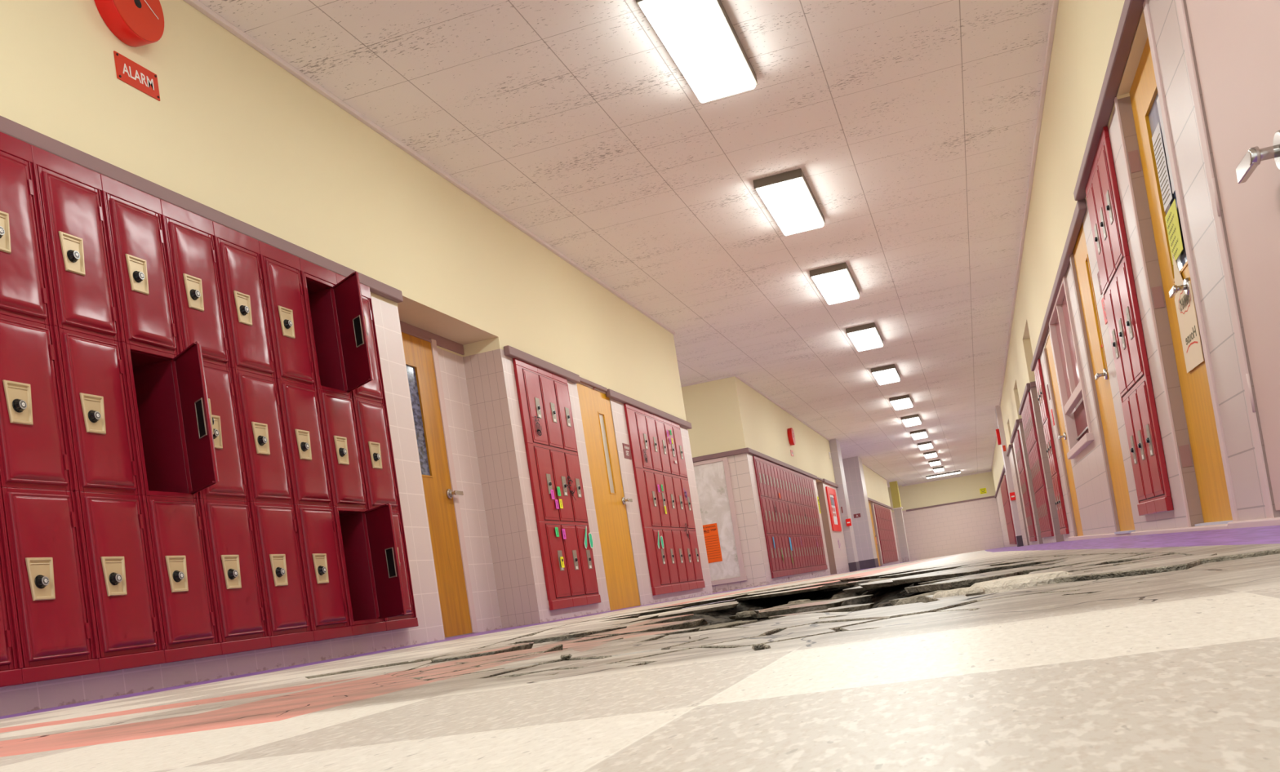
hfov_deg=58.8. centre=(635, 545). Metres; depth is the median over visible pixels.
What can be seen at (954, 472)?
ceiling light
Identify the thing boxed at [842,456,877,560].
wall
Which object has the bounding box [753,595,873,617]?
shard
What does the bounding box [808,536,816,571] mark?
locker
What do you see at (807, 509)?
locker
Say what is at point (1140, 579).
shard
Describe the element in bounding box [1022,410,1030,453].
locker
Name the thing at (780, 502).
locker
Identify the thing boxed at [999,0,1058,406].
trim
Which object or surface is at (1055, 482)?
locker
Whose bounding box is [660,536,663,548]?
sticker
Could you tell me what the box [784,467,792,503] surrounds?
locker
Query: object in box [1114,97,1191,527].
trim
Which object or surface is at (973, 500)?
trim
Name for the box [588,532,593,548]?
sticker
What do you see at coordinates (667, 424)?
locker
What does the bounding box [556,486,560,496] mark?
sticky note
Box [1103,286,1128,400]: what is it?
locker
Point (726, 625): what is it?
shard
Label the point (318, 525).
locker
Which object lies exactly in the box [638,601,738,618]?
shard
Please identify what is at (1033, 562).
shard
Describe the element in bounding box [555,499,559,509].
sticky note
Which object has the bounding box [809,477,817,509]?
locker
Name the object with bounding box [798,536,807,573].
locker
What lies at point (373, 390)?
locker
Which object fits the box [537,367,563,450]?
locker
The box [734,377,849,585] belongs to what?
wall
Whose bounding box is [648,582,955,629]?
hole
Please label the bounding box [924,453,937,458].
diffuser
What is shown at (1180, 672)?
floor
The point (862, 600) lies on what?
chunk
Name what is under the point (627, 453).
wall sign
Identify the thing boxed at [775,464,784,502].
locker
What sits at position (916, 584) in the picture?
chunk
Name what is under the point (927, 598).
shard
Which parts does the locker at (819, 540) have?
door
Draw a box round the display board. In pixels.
[693,456,746,586]
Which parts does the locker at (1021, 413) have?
door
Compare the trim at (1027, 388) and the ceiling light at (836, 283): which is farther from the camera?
the trim at (1027, 388)
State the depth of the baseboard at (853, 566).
27.97 m
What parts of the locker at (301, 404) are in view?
lock plate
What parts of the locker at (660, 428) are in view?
panel, lock plate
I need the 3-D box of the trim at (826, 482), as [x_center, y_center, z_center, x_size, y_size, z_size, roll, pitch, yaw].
[4.636,-1.460,26.944,0.050,0.080,2.740,-9,-3,17]
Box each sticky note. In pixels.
[550,489,555,499]
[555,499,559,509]
[555,527,559,537]
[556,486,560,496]
[559,499,563,508]
[560,556,564,568]
[561,528,566,539]
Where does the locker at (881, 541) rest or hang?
on the locker at (882, 553)
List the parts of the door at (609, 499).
lever handle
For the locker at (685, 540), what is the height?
0.685 m
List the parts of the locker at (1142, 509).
panel, lock plate, panel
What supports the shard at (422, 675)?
on the hole
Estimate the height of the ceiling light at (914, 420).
0.094 m
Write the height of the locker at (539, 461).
0.607 m
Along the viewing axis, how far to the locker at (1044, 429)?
13.07 m
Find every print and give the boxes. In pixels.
[589,533,592,547]
[830,497,835,506]
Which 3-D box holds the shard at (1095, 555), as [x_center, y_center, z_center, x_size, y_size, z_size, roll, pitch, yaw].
[1.410,0.026,3.263,0.443,0.017,0.425,-11,-3,38]
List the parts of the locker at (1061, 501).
door, panel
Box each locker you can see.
[0,131,56,326]
[0,314,77,491]
[0,486,99,684]
[0,498,22,687]
[31,144,124,342]
[56,326,143,495]
[77,491,165,673]
[100,173,182,355]
[124,341,218,498]
[144,495,222,663]
[160,199,233,368]
[200,361,252,502]
[201,498,271,655]
[212,221,278,378]
[234,368,296,504]
[251,501,314,648]
[258,240,318,388]
[279,378,334,506]
[296,504,352,641]
[299,257,373,396]
[319,388,369,508]
[334,503,406,635]
[335,272,386,404]
[354,396,401,511]
[369,508,418,631]
[512,358,548,447]
[524,443,559,524]
[536,521,573,610]
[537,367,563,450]
[548,448,573,523]
[551,373,577,453]
[560,523,587,607]
[563,451,588,524]
[574,524,600,604]
[623,403,653,471]
[633,467,661,528]
[642,527,672,595]
[644,410,662,473]
[653,414,671,475]
[653,471,671,528]
[662,418,679,477]
[662,473,679,528]
[662,528,680,592]
[671,422,688,479]
[671,475,687,529]
[671,528,689,591]
[679,528,697,590]
[680,477,695,529]
[687,529,705,588]
[752,455,764,497]
[758,457,768,497]
[759,496,770,534]
[762,459,771,498]
[764,497,773,534]
[764,534,777,578]
[765,460,774,499]
[768,462,777,500]
[768,498,777,534]
[770,534,781,577]
[771,498,780,535]
[772,462,781,501]
[773,534,784,577]
[774,499,783,535]
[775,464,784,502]
[777,500,786,535]
[777,534,787,576]
[778,466,786,502]
[780,535,790,575]
[781,501,789,535]
[782,466,790,502]
[783,535,793,575]
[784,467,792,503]
[784,502,792,535]
[786,535,796,574]
[787,469,795,504]
[787,502,795,535]
[789,535,799,574]
[790,470,798,504]
[790,502,798,536]
[792,503,800,536]
[792,535,801,573]
[793,471,800,505]
[795,472,803,506]
[795,504,803,536]
[795,535,804,573]
[798,473,805,506]
[798,505,805,536]
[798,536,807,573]
[800,474,808,506]
[800,505,808,536]
[800,536,809,573]
[803,475,810,507]
[803,506,810,536]
[803,536,812,572]
[805,475,812,507]
[805,506,813,536]
[805,536,813,572]
[808,477,814,508]
[808,506,814,537]
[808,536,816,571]
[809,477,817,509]
[810,507,817,537]
[810,536,818,571]
[812,507,819,537]
[813,536,821,570]
[814,508,822,537]
[815,537,822,570]
[817,537,825,569]
[819,537,827,569]
[873,503,878,518]
[875,517,880,529]
[876,505,880,519]
[877,528,882,540]
[878,505,882,519]
[880,506,884,519]
[880,540,884,551]
[881,551,886,564]
[882,506,885,519]
[882,540,885,551]
[884,551,888,563]
[885,551,889,563]
[1004,475,1008,500]
[1008,499,1013,521]
[1011,521,1016,544]
[1013,439,1020,475]
[1014,436,1021,473]
[1014,439,1021,474]
[1015,434,1022,472]
[1016,430,1025,469]
[1016,433,1022,471]
[1019,475,1025,506]
[1020,474,1026,506]
[1021,413,1029,456]
[1021,472,1026,505]
[1021,473,1027,504]
[1022,408,1031,453]
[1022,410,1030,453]
[1022,468,1031,503]
[1022,471,1028,504]
[1023,405,1031,451]
[1024,403,1033,449]
[1024,506,1031,542]
[1025,400,1034,446]
[1025,506,1031,542]
[1026,391,1038,444]
[1026,396,1035,444]
[1026,504,1033,541]
[1026,505,1032,541]
[1027,504,1034,541]
[1028,455,1035,494]
[1028,502,1036,541]
[1029,453,1036,493]
[1030,453,1038,493]
[1031,448,1039,490]
[1031,449,1039,491]
[1033,446,1041,489]
[1034,368,1044,426]
[1034,444,1042,488]
[1034,494,1042,537]
[1035,364,1046,423]
[1035,441,1045,487]
[1035,493,1044,537]
[1036,359,1050,420]
[1036,492,1044,537]
[1037,491,1045,537]
[1039,490,1047,537]
[1040,488,1048,537]
[1041,488,1049,537]
[1042,486,1053,537]
[1043,425,1053,477]
[1044,422,1055,475]
[1046,417,1059,475]
[1052,476,1062,534]
[1053,475,1064,534]
[1055,473,1069,534]
[1084,171,1111,298]
[1090,151,1117,284]
[1096,125,1129,271]
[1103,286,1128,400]
[1110,273,1137,393]
[1116,255,1150,385]
[1120,394,1147,515]
[1128,386,1157,514]
[1136,375,1173,512]
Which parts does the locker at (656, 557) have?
panel, door, panel, lock plate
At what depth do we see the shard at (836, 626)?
1.40 m
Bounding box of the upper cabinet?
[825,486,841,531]
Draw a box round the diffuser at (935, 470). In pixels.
[933,468,944,472]
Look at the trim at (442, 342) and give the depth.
8.11 m
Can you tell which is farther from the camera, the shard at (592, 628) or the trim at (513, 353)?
the trim at (513, 353)
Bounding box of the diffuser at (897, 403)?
[890,398,912,410]
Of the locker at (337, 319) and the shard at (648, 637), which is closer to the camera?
the shard at (648, 637)
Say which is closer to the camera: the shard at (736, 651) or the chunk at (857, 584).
the shard at (736, 651)
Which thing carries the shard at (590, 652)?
on the hole
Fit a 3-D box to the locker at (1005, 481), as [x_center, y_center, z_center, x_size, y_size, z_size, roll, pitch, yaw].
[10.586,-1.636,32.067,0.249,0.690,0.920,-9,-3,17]
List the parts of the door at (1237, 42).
lever handle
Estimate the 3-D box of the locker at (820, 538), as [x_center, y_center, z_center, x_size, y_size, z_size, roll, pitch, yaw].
[3.808,0.186,23.738,0.253,0.690,0.438,-9,-3,17]
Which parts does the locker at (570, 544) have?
lock plate, panel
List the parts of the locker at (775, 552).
door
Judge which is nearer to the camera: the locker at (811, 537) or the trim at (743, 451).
the trim at (743, 451)
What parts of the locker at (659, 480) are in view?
lock plate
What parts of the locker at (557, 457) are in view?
lock plate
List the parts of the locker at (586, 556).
lock plate, panel, panel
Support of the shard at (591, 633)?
on the hole
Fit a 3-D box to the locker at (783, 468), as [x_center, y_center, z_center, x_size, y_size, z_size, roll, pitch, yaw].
[2.586,-1.064,20.390,0.253,0.645,0.318,-9,-3,17]
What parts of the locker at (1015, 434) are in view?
door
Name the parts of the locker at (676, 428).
panel, lock plate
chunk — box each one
[553,637,582,642]
[696,619,707,626]
[709,619,736,625]
[734,610,756,618]
[746,607,763,611]
[757,607,789,617]
[787,599,810,604]
[793,605,827,613]
[819,582,851,592]
[831,591,861,599]
[840,597,872,606]
[853,580,871,587]
[868,577,894,582]
[877,602,892,608]
[894,590,946,605]
[913,580,934,586]
[932,586,984,598]
[964,571,1072,596]
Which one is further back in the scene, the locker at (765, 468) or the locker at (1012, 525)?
the locker at (1012, 525)
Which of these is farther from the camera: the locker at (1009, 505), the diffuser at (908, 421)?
the locker at (1009, 505)
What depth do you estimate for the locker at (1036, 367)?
12.82 m
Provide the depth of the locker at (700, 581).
13.08 m
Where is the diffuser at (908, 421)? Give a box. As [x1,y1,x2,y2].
[902,417,920,426]
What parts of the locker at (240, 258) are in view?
panel, lock plate, door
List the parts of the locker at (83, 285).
panel, lock plate, door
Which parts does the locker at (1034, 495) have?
door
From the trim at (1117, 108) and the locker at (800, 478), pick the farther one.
the locker at (800, 478)
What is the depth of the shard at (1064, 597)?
1.24 m
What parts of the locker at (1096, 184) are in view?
panel, lock plate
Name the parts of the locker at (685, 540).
lock plate, panel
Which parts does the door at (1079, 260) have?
frame, lever handle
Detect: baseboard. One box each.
[848,561,860,572]
[858,558,879,569]
[1015,535,1023,546]
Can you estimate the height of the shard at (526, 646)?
0.017 m
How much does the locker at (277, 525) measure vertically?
0.668 m
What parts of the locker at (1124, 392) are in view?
panel, lock plate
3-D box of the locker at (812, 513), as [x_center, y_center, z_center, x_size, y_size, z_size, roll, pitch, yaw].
[3.510,-0.451,23.101,0.253,0.600,0.318,-9,-3,17]
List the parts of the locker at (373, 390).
panel, door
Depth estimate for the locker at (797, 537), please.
20.57 m
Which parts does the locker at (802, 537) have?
door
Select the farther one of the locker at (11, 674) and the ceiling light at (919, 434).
the ceiling light at (919, 434)
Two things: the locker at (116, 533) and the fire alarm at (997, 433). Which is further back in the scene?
the fire alarm at (997, 433)
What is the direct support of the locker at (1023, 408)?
on the locker at (1030, 453)
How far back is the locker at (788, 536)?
19.64 m
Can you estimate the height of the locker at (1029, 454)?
0.600 m
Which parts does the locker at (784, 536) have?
door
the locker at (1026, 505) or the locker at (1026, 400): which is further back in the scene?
the locker at (1026, 505)
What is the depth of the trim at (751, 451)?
19.95 m
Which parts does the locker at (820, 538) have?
door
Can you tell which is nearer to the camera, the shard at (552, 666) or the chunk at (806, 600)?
the shard at (552, 666)
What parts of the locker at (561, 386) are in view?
panel, lock plate, panel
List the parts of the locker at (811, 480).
door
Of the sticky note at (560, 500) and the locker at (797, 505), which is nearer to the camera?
the sticky note at (560, 500)
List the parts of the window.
pane, pane, meeting rail, sill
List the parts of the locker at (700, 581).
door, lock plate, panel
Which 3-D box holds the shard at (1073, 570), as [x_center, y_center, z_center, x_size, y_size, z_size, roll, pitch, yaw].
[0.913,0.059,2.382,0.287,0.016,0.219,-9,-3,17]
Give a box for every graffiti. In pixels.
[534,416,542,435]
[564,476,576,500]
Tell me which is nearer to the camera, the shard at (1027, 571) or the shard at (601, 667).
the shard at (601, 667)
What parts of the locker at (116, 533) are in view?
lock plate, panel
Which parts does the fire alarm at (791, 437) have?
plate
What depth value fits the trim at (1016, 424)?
20.55 m
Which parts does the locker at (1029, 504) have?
door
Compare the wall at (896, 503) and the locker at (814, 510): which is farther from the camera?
the wall at (896, 503)
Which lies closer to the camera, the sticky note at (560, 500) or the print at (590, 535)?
the sticky note at (560, 500)
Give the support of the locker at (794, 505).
on the locker at (799, 538)
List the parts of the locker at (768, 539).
panel, door, panel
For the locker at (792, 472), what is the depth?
21.24 m
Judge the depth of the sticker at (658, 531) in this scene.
11.63 m
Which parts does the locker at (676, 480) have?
lock plate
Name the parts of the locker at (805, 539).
door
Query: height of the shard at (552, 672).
0.016 m
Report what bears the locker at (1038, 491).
on the floor
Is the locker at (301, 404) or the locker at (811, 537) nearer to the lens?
the locker at (301, 404)
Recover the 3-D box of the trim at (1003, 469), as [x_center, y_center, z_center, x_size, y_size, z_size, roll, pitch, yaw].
[12.545,-2.076,39.194,0.060,0.070,21.300,-9,-3,17]
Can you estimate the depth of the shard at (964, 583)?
2.62 m
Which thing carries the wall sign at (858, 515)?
attached to the wall at (853, 467)
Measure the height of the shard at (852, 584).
0.017 m
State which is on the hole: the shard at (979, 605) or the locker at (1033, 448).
the shard at (979, 605)
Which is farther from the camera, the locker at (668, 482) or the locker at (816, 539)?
the locker at (816, 539)
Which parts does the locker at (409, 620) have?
door, panel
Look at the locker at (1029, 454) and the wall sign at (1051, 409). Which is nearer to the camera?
the wall sign at (1051, 409)
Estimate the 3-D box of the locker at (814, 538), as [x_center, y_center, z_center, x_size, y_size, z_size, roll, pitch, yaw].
[3.514,0.187,22.768,0.253,0.690,0.318,-9,-3,17]
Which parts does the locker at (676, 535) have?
door, lock plate, panel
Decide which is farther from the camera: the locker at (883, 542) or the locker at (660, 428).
the locker at (883, 542)
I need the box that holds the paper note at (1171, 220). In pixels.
[1164,199,1182,264]
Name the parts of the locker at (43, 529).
lock plate, panel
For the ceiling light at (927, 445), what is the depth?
32.55 m
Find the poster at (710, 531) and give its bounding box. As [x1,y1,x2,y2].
[702,523,722,563]
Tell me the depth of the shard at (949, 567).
5.42 m
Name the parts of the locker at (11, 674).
door, panel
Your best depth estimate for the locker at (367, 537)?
6.04 m
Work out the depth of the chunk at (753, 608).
6.52 m
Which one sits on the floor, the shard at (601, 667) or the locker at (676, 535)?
the locker at (676, 535)
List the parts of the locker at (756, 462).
panel, door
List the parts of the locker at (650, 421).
panel, lock plate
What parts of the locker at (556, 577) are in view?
panel, door, lock plate, panel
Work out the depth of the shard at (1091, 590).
1.29 m
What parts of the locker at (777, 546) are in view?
door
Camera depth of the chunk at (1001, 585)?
1.69 m
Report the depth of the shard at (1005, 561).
4.83 m
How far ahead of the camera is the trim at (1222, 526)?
6.08 m
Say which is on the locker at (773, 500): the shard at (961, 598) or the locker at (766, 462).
the locker at (766, 462)
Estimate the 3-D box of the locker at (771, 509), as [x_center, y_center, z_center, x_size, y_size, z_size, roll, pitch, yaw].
[2.124,-0.447,18.537,0.253,0.600,0.318,-9,-3,17]
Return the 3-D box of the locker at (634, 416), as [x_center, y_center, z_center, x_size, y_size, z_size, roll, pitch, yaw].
[-0.063,-1.080,11.653,0.266,0.650,0.646,-9,-3,17]
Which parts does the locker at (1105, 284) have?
panel, panel, lock plate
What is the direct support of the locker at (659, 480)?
on the locker at (667, 534)
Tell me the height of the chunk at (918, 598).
0.042 m
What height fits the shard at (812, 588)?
0.019 m
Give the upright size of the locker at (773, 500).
0.600 m
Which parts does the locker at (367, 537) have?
panel, door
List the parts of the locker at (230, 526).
lock plate, panel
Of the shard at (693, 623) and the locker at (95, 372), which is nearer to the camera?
the shard at (693, 623)
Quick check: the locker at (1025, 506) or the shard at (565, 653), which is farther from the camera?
the locker at (1025, 506)
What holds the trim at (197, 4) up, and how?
attached to the wall at (231, 131)
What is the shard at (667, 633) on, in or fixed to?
on the hole
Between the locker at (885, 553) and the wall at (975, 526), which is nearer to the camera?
the locker at (885, 553)
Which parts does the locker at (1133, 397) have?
lock plate, panel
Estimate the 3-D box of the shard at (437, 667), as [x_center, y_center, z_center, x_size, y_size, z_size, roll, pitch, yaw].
[-0.534,0.249,1.950,0.474,0.017,0.199,-8,-3,-17]
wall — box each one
[0,0,712,716]
[681,376,767,603]
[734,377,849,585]
[828,438,858,563]
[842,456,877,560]
[862,463,899,566]
[887,471,1004,563]
[888,481,910,562]
[991,0,1279,546]
[995,405,1022,536]
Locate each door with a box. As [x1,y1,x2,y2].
[400,328,477,638]
[576,383,640,610]
[868,502,880,566]
[1043,336,1083,537]
[1069,222,1135,534]
[1127,36,1232,526]
[1175,0,1279,518]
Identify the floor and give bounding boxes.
[0,525,1279,771]
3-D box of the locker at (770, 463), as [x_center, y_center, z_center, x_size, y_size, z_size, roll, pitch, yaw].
[2.216,-1.063,19.173,0.253,0.645,0.318,-9,-3,17]
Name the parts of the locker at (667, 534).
lock plate, panel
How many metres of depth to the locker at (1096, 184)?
6.17 m
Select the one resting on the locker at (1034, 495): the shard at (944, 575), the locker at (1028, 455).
the locker at (1028, 455)
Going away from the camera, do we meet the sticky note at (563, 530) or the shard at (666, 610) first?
the shard at (666, 610)
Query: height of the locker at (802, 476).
0.645 m
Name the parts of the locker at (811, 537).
door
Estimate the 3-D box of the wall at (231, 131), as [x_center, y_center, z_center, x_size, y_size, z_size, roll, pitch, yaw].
[-1.626,-0.836,6.664,0.340,3.510,15.010,-9,-3,17]
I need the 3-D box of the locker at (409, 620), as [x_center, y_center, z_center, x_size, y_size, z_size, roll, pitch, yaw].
[-1.462,0.152,6.317,0.355,0.668,0.360,-9,-3,17]
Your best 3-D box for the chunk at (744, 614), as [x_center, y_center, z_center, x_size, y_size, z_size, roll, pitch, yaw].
[0.551,0.344,5.674,0.083,0.030,0.116,-6,-3,-42]
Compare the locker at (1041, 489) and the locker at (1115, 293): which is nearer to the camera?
the locker at (1115, 293)
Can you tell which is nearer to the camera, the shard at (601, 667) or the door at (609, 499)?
the shard at (601, 667)
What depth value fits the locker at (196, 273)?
4.99 m
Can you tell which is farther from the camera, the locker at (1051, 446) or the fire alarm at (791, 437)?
the fire alarm at (791, 437)
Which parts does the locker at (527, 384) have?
panel, panel, door, lock plate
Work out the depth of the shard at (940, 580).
3.58 m
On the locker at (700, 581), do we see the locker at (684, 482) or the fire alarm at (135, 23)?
the locker at (684, 482)
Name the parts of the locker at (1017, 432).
door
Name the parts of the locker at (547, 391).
panel, lock plate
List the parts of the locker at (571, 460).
lock plate, panel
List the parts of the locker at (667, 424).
panel, lock plate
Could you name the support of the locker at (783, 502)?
on the locker at (788, 536)
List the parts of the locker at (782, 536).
door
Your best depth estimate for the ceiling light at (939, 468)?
42.89 m
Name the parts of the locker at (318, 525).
lock plate, panel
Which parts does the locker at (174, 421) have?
door, lock plate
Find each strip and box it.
[788,537,792,551]
[817,496,821,513]
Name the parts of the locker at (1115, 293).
lock plate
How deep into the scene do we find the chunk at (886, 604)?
3.80 m
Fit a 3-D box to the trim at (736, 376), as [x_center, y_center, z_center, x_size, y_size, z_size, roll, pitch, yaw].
[3.159,-2.596,22.731,0.030,0.030,11.260,-9,-3,17]
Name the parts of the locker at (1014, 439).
door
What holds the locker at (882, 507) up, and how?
on the locker
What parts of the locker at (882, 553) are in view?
door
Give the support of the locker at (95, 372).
on the locker at (116, 533)
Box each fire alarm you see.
[93,0,164,46]
[787,427,795,445]
[995,428,1001,444]
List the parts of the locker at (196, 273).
panel, lock plate, door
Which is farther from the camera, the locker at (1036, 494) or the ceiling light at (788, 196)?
the locker at (1036, 494)
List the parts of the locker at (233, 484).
lock plate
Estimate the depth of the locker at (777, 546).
18.44 m
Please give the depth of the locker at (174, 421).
4.77 m
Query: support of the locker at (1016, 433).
on the locker at (1022, 471)
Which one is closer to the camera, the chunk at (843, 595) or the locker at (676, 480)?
the chunk at (843, 595)
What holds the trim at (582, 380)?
attached to the wall at (231, 131)
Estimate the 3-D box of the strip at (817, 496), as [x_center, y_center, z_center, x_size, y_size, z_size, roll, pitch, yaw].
[3.941,-0.862,24.407,0.007,0.370,0.160,-9,-3,17]
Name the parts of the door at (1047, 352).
lever handle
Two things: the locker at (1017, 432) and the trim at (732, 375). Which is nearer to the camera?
the trim at (732, 375)
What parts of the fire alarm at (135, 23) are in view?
plate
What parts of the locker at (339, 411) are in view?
lock plate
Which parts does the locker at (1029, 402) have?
door, panel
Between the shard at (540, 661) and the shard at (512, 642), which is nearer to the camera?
the shard at (540, 661)
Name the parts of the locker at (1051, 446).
door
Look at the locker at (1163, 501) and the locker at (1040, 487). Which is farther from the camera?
the locker at (1040, 487)
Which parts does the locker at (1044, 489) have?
door, panel, panel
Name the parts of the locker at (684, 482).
lock plate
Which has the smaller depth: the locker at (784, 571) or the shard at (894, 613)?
the shard at (894, 613)
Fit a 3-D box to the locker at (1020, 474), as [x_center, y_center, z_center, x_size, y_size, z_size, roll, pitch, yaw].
[7.325,-1.045,21.107,0.253,0.600,0.350,-9,-3,17]
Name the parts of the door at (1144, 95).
lever handle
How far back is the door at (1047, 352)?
11.31 m
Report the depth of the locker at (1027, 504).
20.41 m
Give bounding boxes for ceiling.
[198,0,1052,487]
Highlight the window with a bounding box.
[1048,275,1093,459]
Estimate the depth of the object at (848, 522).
27.95 m
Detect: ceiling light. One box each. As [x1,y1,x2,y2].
[635,0,757,102]
[753,168,825,235]
[809,262,860,304]
[845,322,884,351]
[871,364,900,385]
[888,394,913,410]
[901,413,921,426]
[910,429,928,439]
[917,440,933,450]
[923,450,937,458]
[925,470,960,479]
[928,459,941,466]
[932,466,944,472]
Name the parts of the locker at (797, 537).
door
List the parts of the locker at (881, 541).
door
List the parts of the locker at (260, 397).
lock plate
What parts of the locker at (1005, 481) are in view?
door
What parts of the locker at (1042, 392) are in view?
door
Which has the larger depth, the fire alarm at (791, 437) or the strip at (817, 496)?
the strip at (817, 496)
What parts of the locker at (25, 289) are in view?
lock plate, panel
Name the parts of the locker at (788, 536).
door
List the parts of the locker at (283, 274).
panel, lock plate, door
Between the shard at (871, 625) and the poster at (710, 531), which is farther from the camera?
the poster at (710, 531)
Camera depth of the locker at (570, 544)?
9.14 m
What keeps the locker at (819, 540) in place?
on the floor
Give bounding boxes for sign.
[113,50,159,101]
[622,443,631,459]
[853,513,861,518]
[979,488,986,494]
[1046,384,1050,400]
[1050,408,1054,426]
[1097,271,1102,294]
[1101,297,1107,324]
[1172,253,1204,373]
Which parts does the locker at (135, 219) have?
panel, lock plate, door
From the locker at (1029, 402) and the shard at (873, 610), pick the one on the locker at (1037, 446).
the locker at (1029, 402)
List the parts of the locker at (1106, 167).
panel, lock plate, door, panel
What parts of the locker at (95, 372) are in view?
lock plate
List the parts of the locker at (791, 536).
door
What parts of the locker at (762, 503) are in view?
panel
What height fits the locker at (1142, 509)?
0.682 m
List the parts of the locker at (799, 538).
door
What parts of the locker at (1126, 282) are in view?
lock plate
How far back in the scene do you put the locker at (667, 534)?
12.02 m
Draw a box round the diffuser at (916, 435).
[911,431,927,439]
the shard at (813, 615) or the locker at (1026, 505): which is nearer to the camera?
the shard at (813, 615)
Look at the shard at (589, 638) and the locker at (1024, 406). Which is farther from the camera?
the locker at (1024, 406)
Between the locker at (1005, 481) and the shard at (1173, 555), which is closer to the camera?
the shard at (1173, 555)
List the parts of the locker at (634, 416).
panel, panel, door, lock plate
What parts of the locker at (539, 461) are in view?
panel, door, lock plate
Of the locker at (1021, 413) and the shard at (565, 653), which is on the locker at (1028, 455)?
the locker at (1021, 413)
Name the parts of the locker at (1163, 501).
lock plate, door, panel, panel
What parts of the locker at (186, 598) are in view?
lock plate, panel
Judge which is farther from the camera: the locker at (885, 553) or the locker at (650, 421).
the locker at (885, 553)
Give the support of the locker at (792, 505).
on the locker at (797, 537)
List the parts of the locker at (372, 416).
lock plate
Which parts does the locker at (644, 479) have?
panel, door, lock plate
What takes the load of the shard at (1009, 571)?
on the hole
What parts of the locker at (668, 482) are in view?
lock plate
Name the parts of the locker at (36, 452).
lock plate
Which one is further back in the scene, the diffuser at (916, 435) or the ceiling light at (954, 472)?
the ceiling light at (954, 472)
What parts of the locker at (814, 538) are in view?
door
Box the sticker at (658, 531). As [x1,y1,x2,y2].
[657,531,659,549]
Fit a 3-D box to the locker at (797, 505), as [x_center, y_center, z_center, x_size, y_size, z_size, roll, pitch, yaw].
[2.956,-0.449,21.276,0.253,0.600,0.318,-9,-3,17]
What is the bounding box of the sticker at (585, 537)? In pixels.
[584,526,586,549]
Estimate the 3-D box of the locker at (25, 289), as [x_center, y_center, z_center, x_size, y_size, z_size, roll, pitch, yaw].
[-2.359,-1.123,4.054,0.355,0.688,0.346,-9,-3,17]
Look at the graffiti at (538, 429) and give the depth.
8.85 m
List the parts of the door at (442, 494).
frame, frame, lever handle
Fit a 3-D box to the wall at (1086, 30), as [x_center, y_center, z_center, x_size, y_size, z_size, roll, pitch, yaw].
[8.206,-1.551,23.738,0.500,3.510,53.400,-9,-3,17]
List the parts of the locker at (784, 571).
door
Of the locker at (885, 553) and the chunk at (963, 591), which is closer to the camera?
the chunk at (963, 591)
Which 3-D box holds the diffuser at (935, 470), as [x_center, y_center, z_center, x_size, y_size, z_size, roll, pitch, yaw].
[11.607,-2.896,43.492,0.360,0.080,1.355,-9,-3,17]
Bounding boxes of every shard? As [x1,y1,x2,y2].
[219,666,477,706]
[305,643,524,679]
[313,663,462,686]
[408,652,544,675]
[414,654,492,669]
[418,654,562,680]
[430,664,536,680]
[431,642,533,663]
[457,644,562,664]
[478,648,579,666]
[484,632,568,648]
[488,658,600,678]
[514,624,619,639]
[514,669,573,677]
[515,626,626,644]
[531,635,612,648]
[533,615,658,635]
[542,637,623,649]
[551,614,640,629]
[555,662,646,675]
[558,648,690,670]
[566,634,665,652]
[568,636,690,658]
[569,637,707,660]
[571,613,693,634]
[581,627,700,642]
[584,618,703,637]
[589,636,679,650]
[590,606,684,621]
[614,648,731,664]
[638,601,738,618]
[648,594,747,610]
[648,645,755,664]
[657,627,742,639]
[669,627,779,649]
[688,629,733,639]
[695,619,756,631]
[698,616,841,638]
[702,628,836,651]
[728,599,835,620]
[731,612,848,628]
[734,578,875,600]
[744,580,858,597]
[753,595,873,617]
[763,629,870,649]
[768,603,874,619]
[772,618,882,635]
[815,600,977,623]
[817,578,879,589]
[818,602,923,618]
[840,564,944,582]
[840,609,973,631]
[842,582,913,592]
[858,563,997,588]
[876,555,1024,578]
[888,597,906,605]
[892,564,1004,584]
[897,592,999,608]
[904,571,1022,593]
[918,565,1031,585]
[924,595,965,603]
[933,564,1052,588]
[935,591,1075,612]
[954,558,1024,568]
[966,575,1139,602]
[976,593,1089,610]
[979,555,1081,573]
[989,555,1054,566]
[998,562,1120,579]
[1013,554,1135,574]
[1029,553,1142,573]
[1031,554,1113,566]
[1041,569,1185,593]
[1053,546,1279,583]
[1063,582,1137,595]
[1069,560,1147,573]
[1084,555,1197,572]
[1106,553,1170,564]
[1112,554,1186,565]
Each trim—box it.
[0,115,403,302]
[183,0,675,334]
[400,320,464,355]
[503,345,580,383]
[579,377,607,392]
[605,389,692,429]
[680,374,736,386]
[692,447,748,462]
[734,374,830,440]
[747,448,817,479]
[822,479,838,488]
[862,462,887,480]
[867,497,892,509]
[902,470,991,486]
[906,495,994,511]
[991,425,998,471]
[994,465,1004,497]
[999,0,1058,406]
[1006,444,1011,456]
[1009,419,1018,444]
[1017,382,1030,415]
[1030,199,1086,371]
[1030,381,1035,387]
[1067,524,1228,541]
[1073,0,1144,200]
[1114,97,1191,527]
[1142,0,1239,521]
[1227,517,1279,528]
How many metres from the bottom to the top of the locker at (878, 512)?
0.470 m
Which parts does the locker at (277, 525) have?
lock plate, panel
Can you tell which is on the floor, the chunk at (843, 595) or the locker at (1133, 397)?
the locker at (1133, 397)
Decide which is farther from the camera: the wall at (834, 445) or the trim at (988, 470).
the trim at (988, 470)
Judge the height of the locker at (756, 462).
0.645 m
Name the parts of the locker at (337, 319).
panel, door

